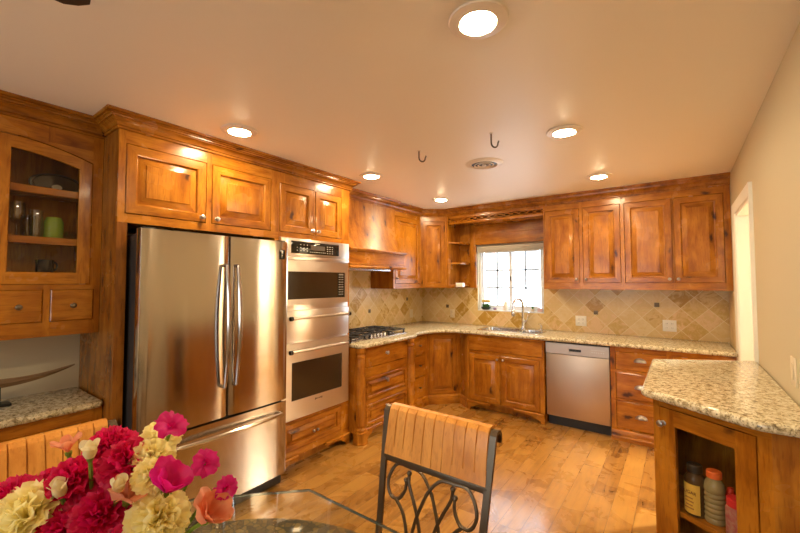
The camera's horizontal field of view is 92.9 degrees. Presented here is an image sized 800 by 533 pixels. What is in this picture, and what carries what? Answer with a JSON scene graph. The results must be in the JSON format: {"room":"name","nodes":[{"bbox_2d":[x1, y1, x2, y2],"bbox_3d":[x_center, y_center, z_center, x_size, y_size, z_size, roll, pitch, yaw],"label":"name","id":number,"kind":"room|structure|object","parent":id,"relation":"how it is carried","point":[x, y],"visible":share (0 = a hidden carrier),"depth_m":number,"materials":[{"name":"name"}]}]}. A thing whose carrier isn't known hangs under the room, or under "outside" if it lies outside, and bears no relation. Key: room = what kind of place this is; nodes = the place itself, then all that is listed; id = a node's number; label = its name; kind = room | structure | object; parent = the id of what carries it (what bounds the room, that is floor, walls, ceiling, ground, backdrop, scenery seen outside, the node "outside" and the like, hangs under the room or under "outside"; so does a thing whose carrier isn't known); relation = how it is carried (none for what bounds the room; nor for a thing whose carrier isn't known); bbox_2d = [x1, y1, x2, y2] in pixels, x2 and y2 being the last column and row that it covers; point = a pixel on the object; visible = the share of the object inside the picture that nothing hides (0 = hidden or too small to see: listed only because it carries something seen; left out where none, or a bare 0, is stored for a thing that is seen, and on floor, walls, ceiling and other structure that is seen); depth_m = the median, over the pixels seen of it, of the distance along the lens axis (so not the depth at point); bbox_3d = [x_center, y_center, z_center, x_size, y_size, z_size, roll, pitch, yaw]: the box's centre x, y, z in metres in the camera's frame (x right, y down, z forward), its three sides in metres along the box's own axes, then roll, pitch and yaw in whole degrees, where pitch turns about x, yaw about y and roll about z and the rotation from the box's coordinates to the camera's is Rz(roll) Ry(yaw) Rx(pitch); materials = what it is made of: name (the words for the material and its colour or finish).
{"room":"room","nodes":[
{"label":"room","id":0,"kind":"room"},
{"bbox_2d":[0,479,61,532],"bbox_3d":[-0.478,0.503,0.507,0.130,0.427,0.090,1,-3,-28],"label":"carnation","id":1,"kind":"object","parent":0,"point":[26,508],"visible":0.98,"depth_m":0.49,"materials":[{"name":"yellow plant"}]},
{"bbox_2d":[0,234,132,399],"bbox_3d":[-2.089,0.374,2.513,0.120,2.447,8.229,-2,-3,36],"label":"wall","id":2,"kind":"structure","parent":0,"point":[28,356],"depth_m":2.29,"materials":[{"name":"beige paint"}]},
{"bbox_2d":[0,114,103,340],"bbox_3d":[-2.172,-0.203,1.990,0.390,1.160,0.908,-2,-3,36],"label":"upper cabinet","id":3,"kind":"object","parent":2,"relation":"attached to","point":[65,300],"visible":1,"depth_m":2.17,"materials":[{"name":"brown wood"}]},
{"bbox_2d":[8,234,76,245],"bbox_3d":[-2.185,-0.145,1.998,0.288,0.040,0.808,-2,-3,36],"label":"shelf","id":4,"kind":"object","parent":3,"relation":"attached to","point":[13,240],"depth_m":2.10,"materials":[{"name":"brown wood"}]},
{"bbox_2d":[9,182,78,203],"bbox_3d":[-2.185,-0.418,2.008,0.288,0.040,0.808,-2,-3,36],"label":"shelf","id":5,"kind":"object","parent":3,"relation":"attached to","point":[19,193],"depth_m":2.18,"materials":[{"name":"brown wood"}]},
{"bbox_2d":[35,259,57,271],"bbox_3d":[-2.017,-0.001,2.163,0.080,0.072,0.093,1,-2,-16],"label":"mug","id":6,"kind":"object","parent":3,"relation":"on","point":[40,265],"visible":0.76,"depth_m":2.13,"materials":[{"name":"black ceramic"}]},
{"bbox_2d":[0,90,104,139],"bbox_3d":[-2.058,-0.828,1.836,0.080,0.096,1.062,-2,-3,36],"label":"trim","id":7,"kind":"structure","parent":3,"relation":"attached to","point":[11,104],"depth_m":2.05,"materials":[{"name":"brown wood"}]},
{"bbox_2d":[28,173,78,191],"bbox_3d":[-2.056,-0.490,2.280,0.012,0.124,0.250,-2,-3,36],"label":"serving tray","id":8,"kind":"object","parent":3,"relation":"on","point":[55,181],"visible":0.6,"depth_m":2.27,"materials":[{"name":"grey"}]},
{"bbox_2d":[43,217,63,237],"bbox_3d":[-1.985,-0.219,2.180,0.086,0.120,0.086,-2,-3,36],"label":"jar","id":9,"kind":"object","parent":3,"relation":"on","point":[53,227],"visible":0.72,"depth_m":2.15,"materials":[{"name":"green ceramic"}]},
{"bbox_2d":[349,199,406,271],"bbox_3d":[-0.421,-0.321,4.188,0.609,0.740,0.988,-2,-3,36],"label":"range hood","id":10,"kind":"object","parent":2,"relation":"attached to","point":[373,247],"visible":0.66,"depth_m":4.06,"materials":[{"name":"brown wood"}]},
{"bbox_2d":[371,211,420,288],"bbox_3d":[-0.034,-0.193,4.886,0.399,0.942,0.590,-2,-3,36],"label":"upper cabinet","id":11,"kind":"object","parent":2,"relation":"attached to","point":[407,226],"visible":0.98,"depth_m":4.76,"materials":[{"name":"brown wood"}]},
{"bbox_2d":[0,0,799,208],"bbox_3d":[-0.082,-0.950,1.084,5.110,0.080,8.229,-2,-3,36],"label":"ceiling","id":12,"kind":"structure","parent":0,"point":[657,90],"depth_m":1.78,"materials":[{"name":"beige paint"}]},
{"bbox_2d":[56,0,90,5],"bbox_3d":[-0.756,-0.793,0.206,1.263,0.300,1.224,-2,-3,36],"label":"ceiling fan","id":13,"kind":"object","parent":12,"relation":"hanging from","point":[68,2],"visible":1,"depth_m":0.89,"materials":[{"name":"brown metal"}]},
{"bbox_2d":[221,124,257,137],"bbox_3d":[-1.010,-0.844,2.393,0.216,0.023,0.216,-2,-3,36],"label":"recessed light","id":14,"kind":"object","parent":12,"relation":"in","point":[236,130],"visible":1,"depth_m":2.36,"materials":[{"name":"beige"}]},
{"bbox_2d":[359,172,382,179],"bbox_3d":[-0.257,-0.805,3.414,0.216,0.023,0.216,-2,-3,36],"label":"recessed light","id":15,"kind":"object","parent":12,"relation":"in","point":[368,175],"visible":1,"depth_m":3.37,"materials":[{"name":"beige"}]},
{"bbox_2d":[418,150,426,161],"bbox_3d":[0.161,-0.801,2.775,0.071,0.084,0.023,1,-2,-15],"label":"ceiling hook","id":16,"kind":"object","parent":12,"relation":"attached to","point":[418,150],"visible":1,"depth_m":2.77,"materials":[{"name":"beige"}]},
{"bbox_2d":[432,197,449,201],"bbox_3d":[0.475,-0.767,4.390,0.216,0.023,0.216,-2,-3,36],"label":"recessed light","id":17,"kind":"object","parent":12,"relation":"in","point":[438,199],"visible":1,"depth_m":4.35,"materials":[{"name":"beige glass"}]},
{"bbox_2d":[448,0,508,39],"bbox_3d":[0.284,-0.886,1.385,0.216,0.023,0.216,-2,-3,36],"label":"recessed light","id":18,"kind":"object","parent":12,"relation":"in","point":[475,19],"visible":1,"depth_m":1.36,"materials":[{"name":"beige glass"}]},
{"bbox_2d":[465,158,502,169],"bbox_3d":[0.679,-0.820,3.073,0.300,0.021,0.300,-2,-3,36],"label":"ceiling vent","id":19,"kind":"object","parent":12,"relation":"in","point":[480,163],"visible":1,"depth_m":3.04,"materials":[{"name":"beige"}]},
{"bbox_2d":[489,132,498,147],"bbox_3d":[0.608,-0.808,2.446,0.071,0.096,0.023,1,-2,-15],"label":"ceiling hook","id":20,"kind":"object","parent":12,"relation":"attached to","point":[490,133],"visible":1,"depth_m":2.44,"materials":[{"name":"beige metal"}]},
{"bbox_2d":[546,124,582,138],"bbox_3d":[1.040,-0.846,2.410,0.216,0.023,0.216,-2,-3,36],"label":"recessed light","id":21,"kind":"object","parent":12,"relation":"in","point":[564,131],"visible":1,"depth_m":2.38,"materials":[{"name":"beige"}]},
{"bbox_2d":[585,173,611,179],"bbox_3d":[1.793,-0.807,3.432,0.216,0.023,0.216,-2,-3,36],"label":"recessed light","id":22,"kind":"object","parent":12,"relation":"in","point":[596,176],"visible":1,"depth_m":3.40,"materials":[{"name":"beige glass"}]},
{"bbox_2d":[190,403,656,532],"bbox_3d":[-0.078,1.575,0.985,5.110,0.080,8.229,-2,-3,36],"label":"floor","id":23,"kind":"structure","parent":0,"point":[549,477],"depth_m":2.76,"materials":[{"name":"brown wood"}]},
{"bbox_2d":[0,406,101,442],"bbox_3d":[-2.130,1.178,1.905,0.489,0.792,0.908,-2,-3,36],"label":"base cabinet","id":24,"kind":"object","parent":23,"relation":"on","point":[45,425],"visible":0.16,"depth_m":1.98,"materials":[{"name":"brown wood"}]},
{"bbox_2d":[0,387,102,428],"bbox_3d":[-2.130,0.762,1.919,0.491,0.040,0.905,-2,-3,36],"label":"countertop","id":25,"kind":"structure","parent":24,"relation":"on","point":[45,405],"depth_m":2.06,"materials":[{"name":"stone"}]},
{"bbox_2d":[0,364,74,407],"bbox_3d":[-2.094,0.663,2.106,0.090,0.172,0.453,-2,-3,36],"label":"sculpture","id":26,"kind":"object","parent":25,"relation":"on","point":[8,382],"visible":1,"depth_m":2.10,"materials":[{"name":"brown wood"}]},
{"bbox_2d":[0,418,117,481],"bbox_3d":[-0.958,1.034,1.014,0.589,1.008,0.471,-2,-3,36],"label":"dining chair","id":27,"kind":"object","parent":23,"relation":"on","point":[33,454],"visible":0.16,"depth_m":1.20,"materials":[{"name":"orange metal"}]},
{"bbox_2d":[78,128,278,426],"bbox_3d":[-1.489,0.424,2.686,0.634,2.360,1.058,-2,-3,36],"label":"tall cabinet","id":28,"kind":"object","parent":23,"relation":"on","point":[148,181],"visible":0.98,"depth_m":2.29,"materials":[{"name":"brown wood"}]},
{"bbox_2d":[93,104,360,190],"bbox_3d":[-1.097,-0.791,2.936,0.324,0.086,2.010,-2,-3,36],"label":"trim","id":29,"kind":"structure","parent":28,"relation":"attached to","point":[110,118],"depth_m":2.49,"materials":[{"name":"brown wood"}]},
{"bbox_2d":[122,227,287,528],"bbox_3d":[-1.377,0.700,2.622,0.791,1.802,0.976,-2,-3,36],"label":"refrigerator","id":30,"kind":"object","parent":23,"relation":"on","point":[205,329],"visible":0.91,"depth_m":2.37,"materials":[{"name":"silver metal"}]},
{"bbox_2d":[185,518,356,532],"bbox_3d":[-0.412,1.153,0.607,1.216,0.738,1.216,-2,-3,36],"label":"dining table","id":31,"kind":"object","parent":23,"relation":"on","point":[261,525],"visible":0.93,"depth_m":1.18,"materials":[{"name":"clear glass"}]},
{"bbox_2d":[188,489,398,532],"bbox_3d":[-0.413,0.779,0.622,1.320,0.009,1.320,-2,-3,36],"label":"glass tabletop","id":32,"kind":"object","parent":31,"relation":"on","point":[302,490],"visible":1,"depth_m":1.34,"materials":[{"name":"grey"}]},
{"bbox_3d":[-0.444,0.651,0.551,0.140,0.235,0.140,-2,-3,36],"label":"flower vase","id":33,"kind":"object","parent":32,"relation":"on","visible":0},
{"bbox_2d":[0,473,42,499],"bbox_3d":[-0.501,0.505,0.539,0.144,0.427,0.071,2,-3,-35],"label":"carnation","id":34,"kind":"object","parent":33,"relation":"in","point":[11,482],"visible":0.23,"depth_m":0.53,"materials":[{"name":"red plant"}]},
{"bbox_2d":[37,466,56,480],"bbox_3d":[-0.495,0.509,0.555,0.108,0.420,0.072,-1,-2,12],"label":"carnation","id":35,"kind":"object","parent":33,"relation":"in","point":[46,472],"visible":0.02,"depth_m":0.56,"materials":[{"name":"red plant"}]},
{"bbox_2d":[34,503,76,532],"bbox_3d":[-0.434,0.518,0.513,0.070,0.399,0.110,-1,-2,18],"label":"carnation","id":36,"kind":"object","parent":33,"relation":"in","point":[54,524],"visible":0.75,"depth_m":0.49,"materials":[{"name":"red plant"}]},
{"bbox_2d":[46,476,67,504],"bbox_3d":[-0.453,0.500,0.525,0.023,0.435,0.083,0,-2,1],"label":"bud","id":37,"kind":"object","parent":33,"relation":"in","point":[59,488],"visible":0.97,"depth_m":0.50,"materials":[{"name":"beige plant"}]},
{"bbox_2d":[50,431,81,458],"bbox_3d":[-0.469,0.481,0.543,0.066,0.473,0.036,0,-2,-9],"label":"lily","id":38,"kind":"object","parent":33,"relation":"in","point":[67,441],"visible":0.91,"depth_m":0.55,"materials":[{"name":"orange plant"}]},
{"bbox_2d":[43,455,98,511],"bbox_3d":[-0.458,0.493,0.528,0.076,0.449,0.073,2,-3,-38],"label":"carnation","id":39,"kind":"object","parent":33,"relation":"in","point":[75,470],"visible":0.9,"depth_m":0.52,"materials":[{"name":"red plant"}]},
{"bbox_2d":[79,438,99,489],"bbox_3d":[-0.431,0.478,0.534,0.023,0.479,0.067,0,-2,-13],"label":"bud","id":40,"kind":"object","parent":33,"relation":"in","point":[88,448],"visible":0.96,"depth_m":0.52,"materials":[{"name":"beige plant"}]},
{"bbox_2d":[63,487,132,532],"bbox_3d":[-0.419,0.509,0.517,0.122,0.417,0.074,-2,-3,36],"label":"carnation","id":41,"kind":"object","parent":33,"relation":"in","point":[94,513],"visible":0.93,"depth_m":0.49,"materials":[{"name":"red plant"}]},
{"bbox_2d":[81,425,127,458],"bbox_3d":[-0.456,0.488,0.593,0.084,0.465,0.072,-2,-3,36],"label":"carnation","id":42,"kind":"object","parent":33,"relation":"in","point":[104,434],"visible":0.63,"depth_m":0.59,"materials":[{"name":"red plant"}]},
{"bbox_2d":[108,523,123,532],"bbox_3d":[-0.396,0.524,0.517,0.168,0.386,0.062,-2,-3,36],"label":"carnation","id":43,"kind":"object","parent":33,"relation":"in","point":[118,528],"visible":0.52,"depth_m":0.49,"materials":[{"name":"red plant"}]},
{"bbox_2d":[110,473,128,507],"bbox_3d":[-0.404,0.497,0.526,0.020,0.441,0.126,2,-3,-45],"label":"bud","id":44,"kind":"object","parent":33,"relation":"in","point":[118,485],"visible":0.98,"depth_m":0.50,"materials":[{"name":"beige plant"}]},
{"bbox_2d":[102,429,138,450],"bbox_3d":[-0.442,0.490,0.589,0.061,0.460,0.072,-2,-3,36],"label":"carnation","id":45,"kind":"object","parent":33,"relation":"in","point":[128,433],"visible":0.16,"depth_m":0.60,"materials":[{"name":"red plant"}]},
{"bbox_2d":[93,436,150,490],"bbox_3d":[-0.402,0.484,0.539,0.097,0.468,0.079,0,-2,-7],"label":"carnation","id":46,"kind":"object","parent":33,"relation":"in","point":[113,462],"visible":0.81,"depth_m":0.53,"materials":[{"name":"red plant"}]},
{"bbox_2d":[107,474,147,508],"bbox_3d":[-0.396,0.499,0.527,0.142,0.438,0.051,-2,-3,36],"label":"lily","id":47,"kind":"object","parent":33,"relation":"in","point":[127,496],"visible":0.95,"depth_m":0.50,"materials":[{"name":"orange plant"}]},
{"bbox_2d":[129,456,159,495],"bbox_3d":[-0.388,0.492,0.538,0.154,0.453,0.053,-1,-3,26],"label":"carnation","id":48,"kind":"object","parent":33,"relation":"in","point":[140,482],"visible":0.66,"depth_m":0.51,"materials":[{"name":"yellow plant"}]},
{"bbox_2d":[127,437,176,470],"bbox_3d":[-0.394,0.485,0.552,0.130,0.467,0.059,0,-2,9],"label":"carnation","id":49,"kind":"object","parent":33,"relation":"in","point":[157,447],"visible":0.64,"depth_m":0.55,"materials":[{"name":"yellow plant"}]},
{"bbox_2d":[122,490,191,532],"bbox_3d":[-0.369,0.510,0.535,0.191,0.416,0.084,-2,-3,36],"label":"carnation","id":50,"kind":"object","parent":33,"relation":"in","point":[155,513],"visible":0.99,"depth_m":0.50,"materials":[{"name":"yellow plant"}]},
{"bbox_2d":[138,422,183,445],"bbox_3d":[-0.398,0.479,0.577,0.117,0.481,0.060,0,-2,-9],"label":"carnation","id":51,"kind":"object","parent":33,"relation":"in","point":[148,432],"visible":0.27,"depth_m":0.58,"materials":[{"name":"yellow plant"}]},
{"bbox_2d":[153,410,189,441],"bbox_3d":[-0.382,0.463,0.550,0.160,0.511,0.051,-1,-2,16],"label":"flower","id":52,"kind":"object","parent":33,"relation":"in","point":[167,423],"visible":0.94,"depth_m":0.54,"materials":[{"name":"pink plant"}]},
{"bbox_2d":[149,455,194,497],"bbox_3d":[-0.372,0.489,0.525,0.190,0.456,0.047,-1,-2,17],"label":"flower","id":53,"kind":"object","parent":33,"relation":"in","point":[169,474],"visible":0.94,"depth_m":0.52,"materials":[{"name":"pink plant"}]},
{"bbox_2d":[182,448,219,491],"bbox_3d":[-0.359,0.489,0.547,0.213,0.459,0.046,-1,-2,11],"label":"flower","id":54,"kind":"object","parent":33,"relation":"in","point":[205,462],"visible":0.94,"depth_m":0.53,"materials":[{"name":"pink plant"}]},
{"bbox_2d":[185,486,233,532],"bbox_3d":[-0.345,0.503,0.511,0.257,0.428,0.051,-1,-2,14],"label":"flower","id":55,"kind":"object","parent":33,"relation":"in","point":[209,509],"visible":1,"depth_m":0.50,"materials":[{"name":"orange plant"}]},
{"bbox_2d":[185,475,237,530],"bbox_3d":[-0.346,0.504,0.542,0.244,0.429,0.045,-1,-2,12],"label":"flower","id":56,"kind":"object","parent":33,"relation":"in","point":[228,483],"visible":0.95,"depth_m":0.52,"materials":[{"name":"pink plant"}]},
{"bbox_2d":[278,172,349,468],"bbox_3d":[-0.941,0.452,3.430,0.634,2.360,0.792,-2,-3,36],"label":"tall cabinet","id":57,"kind":"object","parent":23,"relation":"on","point":[308,209],"visible":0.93,"depth_m":3.26,"materials":[{"name":"brown wood"}]},
{"bbox_2d":[279,237,351,422],"bbox_3d":[-0.893,0.506,3.370,0.648,1.443,0.752,-2,-3,36],"label":"oven","id":58,"kind":"object","parent":57,"relation":"in","point":[317,349],"visible":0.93,"depth_m":3.20,"materials":[{"name":"silver metal"}]},
{"bbox_2d":[339,274,342,294],"bbox_3d":[-0.534,0.161,3.448,0.001,0.188,0.056,-2,-3,36],"label":"print","id":59,"kind":"object","parent":58,"relation":"attached to","point":[340,275],"depth_m":3.45,"materials":[{"name":"beige"}]},
{"bbox_2d":[349,338,415,445],"bbox_3d":[-0.376,1.220,4.056,0.757,0.874,0.955,-2,-3,36],"label":"base cabinet","id":60,"kind":"object","parent":23,"relation":"on","point":[380,376],"visible":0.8,"depth_m":3.75,"materials":[{"name":"brown wood"}]},
{"bbox_2d":[349,321,737,356],"bbox_3d":[1.089,0.749,3.764,3.472,0.040,2.159,-2,-3,36],"label":"countertop","id":61,"kind":"structure","parent":60,"relation":"on","point":[413,329],"depth_m":3.87,"materials":[{"name":"stone"}]},
{"bbox_2d":[349,325,406,342],"bbox_3d":[-0.388,0.716,4.102,0.520,0.056,0.905,-2,-3,36],"label":"gas cooktop","id":62,"kind":"object","parent":61,"relation":"in","point":[366,333],"visible":0.84,"depth_m":4.08,"materials":[{"name":"silver metal"}]},
{"bbox_2d":[477,327,546,333],"bbox_3d":[1.320,0.853,4.509,0.756,0.200,0.356,-2,-3,36],"label":"sink","id":63,"kind":"object","parent":61,"relation":"in","point":[513,330],"visible":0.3,"depth_m":4.56,"materials":[{"name":"silver metal"}]},
{"bbox_2d":[511,298,528,328],"bbox_3d":[1.479,0.574,4.671,0.215,0.380,0.083,-1,-2,21],"label":"kitchen faucet","id":64,"kind":"object","parent":61,"relation":"on","point":[515,299],"visible":0.98,"depth_m":4.66,"materials":[{"name":"silver metal"}]},
{"bbox_2d":[414,334,428,407],"bbox_3d":[-0.024,1.242,4.639,0.632,0.874,0.446,-2,-3,36],"label":"base cabinet","id":65,"kind":"object","parent":23,"relation":"on","point":[421,400],"visible":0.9,"depth_m":4.53,"materials":[{"name":"brown wood"}]},
{"bbox_2d":[375,402,501,532],"bbox_3d":[-0.017,1.040,1.175,0.471,1.008,0.589,-2,-3,36],"label":"dining chair","id":66,"kind":"object","parent":23,"relation":"on","point":[460,452],"visible":1,"depth_m":1.35,"materials":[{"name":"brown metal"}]},
{"bbox_2d":[427,333,460,404],"bbox_3d":[0.455,1.258,5.054,0.896,0.874,0.804,-2,-3,36],"label":"base cabinet","id":67,"kind":"object","parent":23,"relation":"on","point":[443,349],"visible":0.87,"depth_m":4.68,"materials":[{"name":"brown wood"}]},
{"bbox_2d":[460,333,548,424],"bbox_3d":[1.266,1.237,4.542,1.054,0.874,0.662,-2,-3,36],"label":"base cabinet","id":68,"kind":"object","parent":23,"relation":"on","point":[507,375],"visible":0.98,"depth_m":4.25,"materials":[{"name":"brown wood"}]},
{"bbox_2d":[546,341,611,435],"bbox_3d":[1.951,1.223,4.060,0.598,0.862,0.596,-2,-3,36],"label":"dishwasher","id":69,"kind":"object","parent":23,"relation":"on","point":[578,376],"visible":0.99,"depth_m":3.81,"materials":[{"name":"silver metal"}]},
{"bbox_2d":[610,346,736,447],"bbox_3d":[2.568,1.198,3.600,0.935,0.874,0.635,-2,-3,36],"label":"base cabinet","id":70,"kind":"object","parent":23,"relation":"on","point":[631,411],"visible":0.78,"depth_m":3.53,"materials":[{"name":"brown wood"}]},
{"bbox_2d":[653,399,799,532],"bbox_3d":[1.616,1.089,1.931,0.497,0.962,1.313,-2,-3,37],"label":"base cabinet","id":71,"kind":"object","parent":23,"relation":"on","point":[762,469],"visible":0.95,"depth_m":1.50,"materials":[{"name":"brown wood"}]},
{"bbox_2d":[682,461,704,518],"bbox_3d":[1.282,0.965,1.652,0.080,0.212,0.078,1,-2,-19],"label":"jar","id":72,"kind":"object","parent":71,"relation":"on","point":[693,489],"visible":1,"depth_m":1.63,"materials":[{"name":"brown glass"}]},
{"bbox_2d":[685,495,693,509],"bbox_3d":[1.245,1.015,1.638,0.003,0.047,0.035,1,-2,-19],"label":"print","id":73,"kind":"object","parent":72,"relation":"attached to","point":[689,499],"depth_m":1.64,"materials":[{"name":"brown"}]},
{"bbox_2d":[679,474,725,532],"bbox_3d":[1.609,1.092,1.924,0.450,0.020,1.256,-2,-3,36],"label":"shelf","id":74,"kind":"object","parent":71,"relation":"attached to","point":[702,523],"depth_m":1.62,"materials":[{"name":"brown wood"}]},
{"bbox_2d":[704,468,725,526],"bbox_3d":[1.322,0.965,1.598,0.074,0.209,0.074,-2,-3,36],"label":"bottle","id":75,"kind":"object","parent":71,"relation":"on","point":[714,487],"visible":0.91,"depth_m":1.57,"materials":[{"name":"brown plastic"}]},
{"bbox_2d":[641,359,799,437],"bbox_3d":[1.597,0.590,1.964,0.535,0.038,1.399,-2,-3,36],"label":"countertop","id":76,"kind":"structure","parent":71,"relation":"on","point":[742,393],"depth_m":1.70,"materials":[{"name":"stone"}]},
{"bbox_2d":[725,486,735,499],"bbox_3d":[1.372,0.993,1.575,0.048,0.150,0.048,-2,-3,36],"label":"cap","id":77,"kind":"object","parent":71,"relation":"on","point":[730,490],"visible":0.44,"depth_m":1.57,"materials":[{"name":"red plastic"}]},
{"bbox_2d":[725,494,736,532],"bbox_3d":[1.334,0.991,1.502,0.076,0.148,0.076,-2,-3,36],"label":"bottle","id":78,"kind":"object","parent":71,"relation":"on","point":[731,506],"visible":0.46,"depth_m":1.49,"materials":[{"name":"red"}]},
{"bbox_2d":[477,241,731,345],"bbox_3d":[2.325,0.439,4.296,4.870,2.447,0.120,-2,-3,36],"label":"wall","id":79,"kind":"structure","parent":0,"point":[478,278],"depth_m":5.16,"materials":[{"name":"beige paint"}]},
{"bbox_2d":[420,217,446,287],"bbox_3d":[0.410,-0.178,5.283,0.622,0.942,0.577,-2,-3,36],"label":"upper cabinet","id":80,"kind":"object","parent":79,"relation":"attached to","point":[433,229],"visible":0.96,"depth_m":5.04,"materials":[{"name":"brown wood"}]},
{"bbox_2d":[447,217,476,287],"bbox_3d":[0.837,-0.185,5.109,0.268,0.942,0.351,-2,-3,36],"label":"shelf unit","id":81,"kind":"object","parent":79,"relation":"attached to","point":[461,247],"visible":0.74,"depth_m":5.18,"materials":[{"name":"brown wood"}]},
{"bbox_2d":[456,283,464,286],"bbox_3d":[0.786,0.240,4.965,0.100,0.056,0.060,-2,-3,36],"label":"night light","id":82,"kind":"object","parent":81,"relation":"in","point":[457,284],"visible":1,"depth_m":4.94,"materials":[{"name":"white plastic"}]},
{"bbox_2d":[477,243,542,252],"bbox_3d":[1.406,-0.236,4.895,0.895,0.085,0.041,-2,-3,36],"label":"window blind","id":83,"kind":"object","parent":79,"relation":"attached to","point":[533,246],"visible":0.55,"depth_m":4.87,"materials":[{"name":"beige fabric"}]},
{"bbox_2d":[478,250,543,313],"bbox_3d":[1.435,0.160,4.947,0.870,0.852,0.117,-2,-3,36],"label":"window","id":84,"kind":"structure","parent":79,"relation":"in","point":[527,309],"depth_m":4.96,"materials":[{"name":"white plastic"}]},
{"bbox_2d":[481,303,490,309],"bbox_3d":[1.155,0.532,5.108,0.128,0.088,0.128,-2,-3,36],"label":"succulent planter","id":85,"kind":"object","parent":84,"relation":"on","point":[486,305],"visible":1,"depth_m":5.07,"materials":[{"name":"green"}]},
{"bbox_2d":[482,299,490,302],"bbox_3d":[1.159,0.466,5.108,0.120,0.045,0.040,-2,-3,36],"label":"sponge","id":86,"kind":"object","parent":85,"relation":"on","point":[483,300],"visible":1,"depth_m":5.09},
{"bbox_2d":[503,296,508,310],"bbox_3d":[1.376,0.478,4.947,0.068,0.184,0.068,1,-2,-19],"label":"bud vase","id":87,"kind":"object","parent":84,"relation":"on","point":[505,305],"visible":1,"depth_m":4.93,"materials":[{"name":"white ceramic"}]},
{"bbox_2d":[349,271,735,349],"bbox_3d":[1.090,0.316,3.784,3.496,0.845,2.177,-2,-3,36],"label":"tile backsplash","id":88,"kind":"structure","parent":79,"relation":"attached to","point":[699,315],"depth_m":4.41,"materials":[{"name":"tile"}]},
{"bbox_2d":[450,309,454,317],"bbox_3d":[0.739,0.662,5.364,0.072,0.115,0.010,-2,-3,36],"label":"wall outlet","id":89,"kind":"object","parent":88,"relation":"attached to","point":[452,311],"visible":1,"depth_m":5.36,"materials":[{"name":"beige plastic"}]},
{"bbox_2d":[575,316,586,325],"bbox_3d":[2.082,0.626,4.375,0.116,0.115,0.010,-2,-3,36],"label":"wall outlet","id":90,"kind":"object","parent":88,"relation":"attached to","point":[580,320],"visible":1,"depth_m":4.37,"materials":[{"name":"white plastic"}]},
{"bbox_2d":[663,320,676,331],"bbox_3d":[2.751,0.606,3.882,0.116,0.115,0.010,-2,-3,36],"label":"wall outlet","id":91,"kind":"object","parent":88,"relation":"attached to","point":[668,325],"visible":1,"depth_m":3.88,"materials":[{"name":"white plastic"}]},
{"bbox_2d":[543,197,622,289],"bbox_3d":[2.028,-0.222,4.209,0.768,0.942,0.387,-2,-3,36],"label":"upper cabinet","id":92,"kind":"object","parent":79,"relation":"attached to","point":[582,248],"visible":0.99,"depth_m":4.06,"materials":[{"name":"brown wood"}]},
{"bbox_2d":[448,206,543,244],"bbox_3d":[1.230,-0.485,4.806,1.228,0.367,0.330,-2,-3,36],"label":"window valance","id":93,"kind":"object","parent":92,"relation":"attached to","point":[524,224],"visible":1,"depth_m":4.78,"materials":[{"name":"brown wood"}]},
{"bbox_2d":[620,185,732,290],"bbox_3d":[2.677,-0.242,3.732,0.845,0.942,0.387,-2,-3,36],"label":"upper cabinet","id":94,"kind":"object","parent":79,"relation":"attached to","point":[681,239],"visible":1,"depth_m":3.58,"materials":[{"name":"brown wood"}]},
{"bbox_2d":[730,22,799,406],"bbox_3d":[0.823,0.286,0.370,0.120,2.447,7.989,-2,-3,36],"label":"wall","id":95,"kind":"structure","parent":0,"point":[769,155],"depth_m":1.79,"materials":[{"name":"beige paint"}]},
{"bbox_2d":[349,172,729,216],"bbox_3d":[1.127,-0.764,3.572,3.129,0.096,1.814,-2,-3,36],"label":"trim","id":96,"kind":"structure","parent":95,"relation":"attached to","point":[719,179],"depth_m":4.09,"materials":[{"name":"brown wood"}]},
{"bbox_2d":[731,181,758,362],"bbox_3d":[2.531,0.540,2.697,0.141,2.118,0.973,-2,-3,36],"label":"doorway","id":97,"kind":"structure","parent":95,"relation":"in","point":[745,299],"depth_m":3.03,"materials":[{"name":"white paint"}]},
{"bbox_2d":[790,356,797,387],"bbox_3d":[1.645,0.439,1.592,0.010,0.120,0.085,-2,-3,36],"label":"wall switch","id":98,"kind":"object","parent":95,"relation":"attached to","point":[793,361],"visible":1,"depth_m":1.58,"materials":[{"name":"beige plastic"}]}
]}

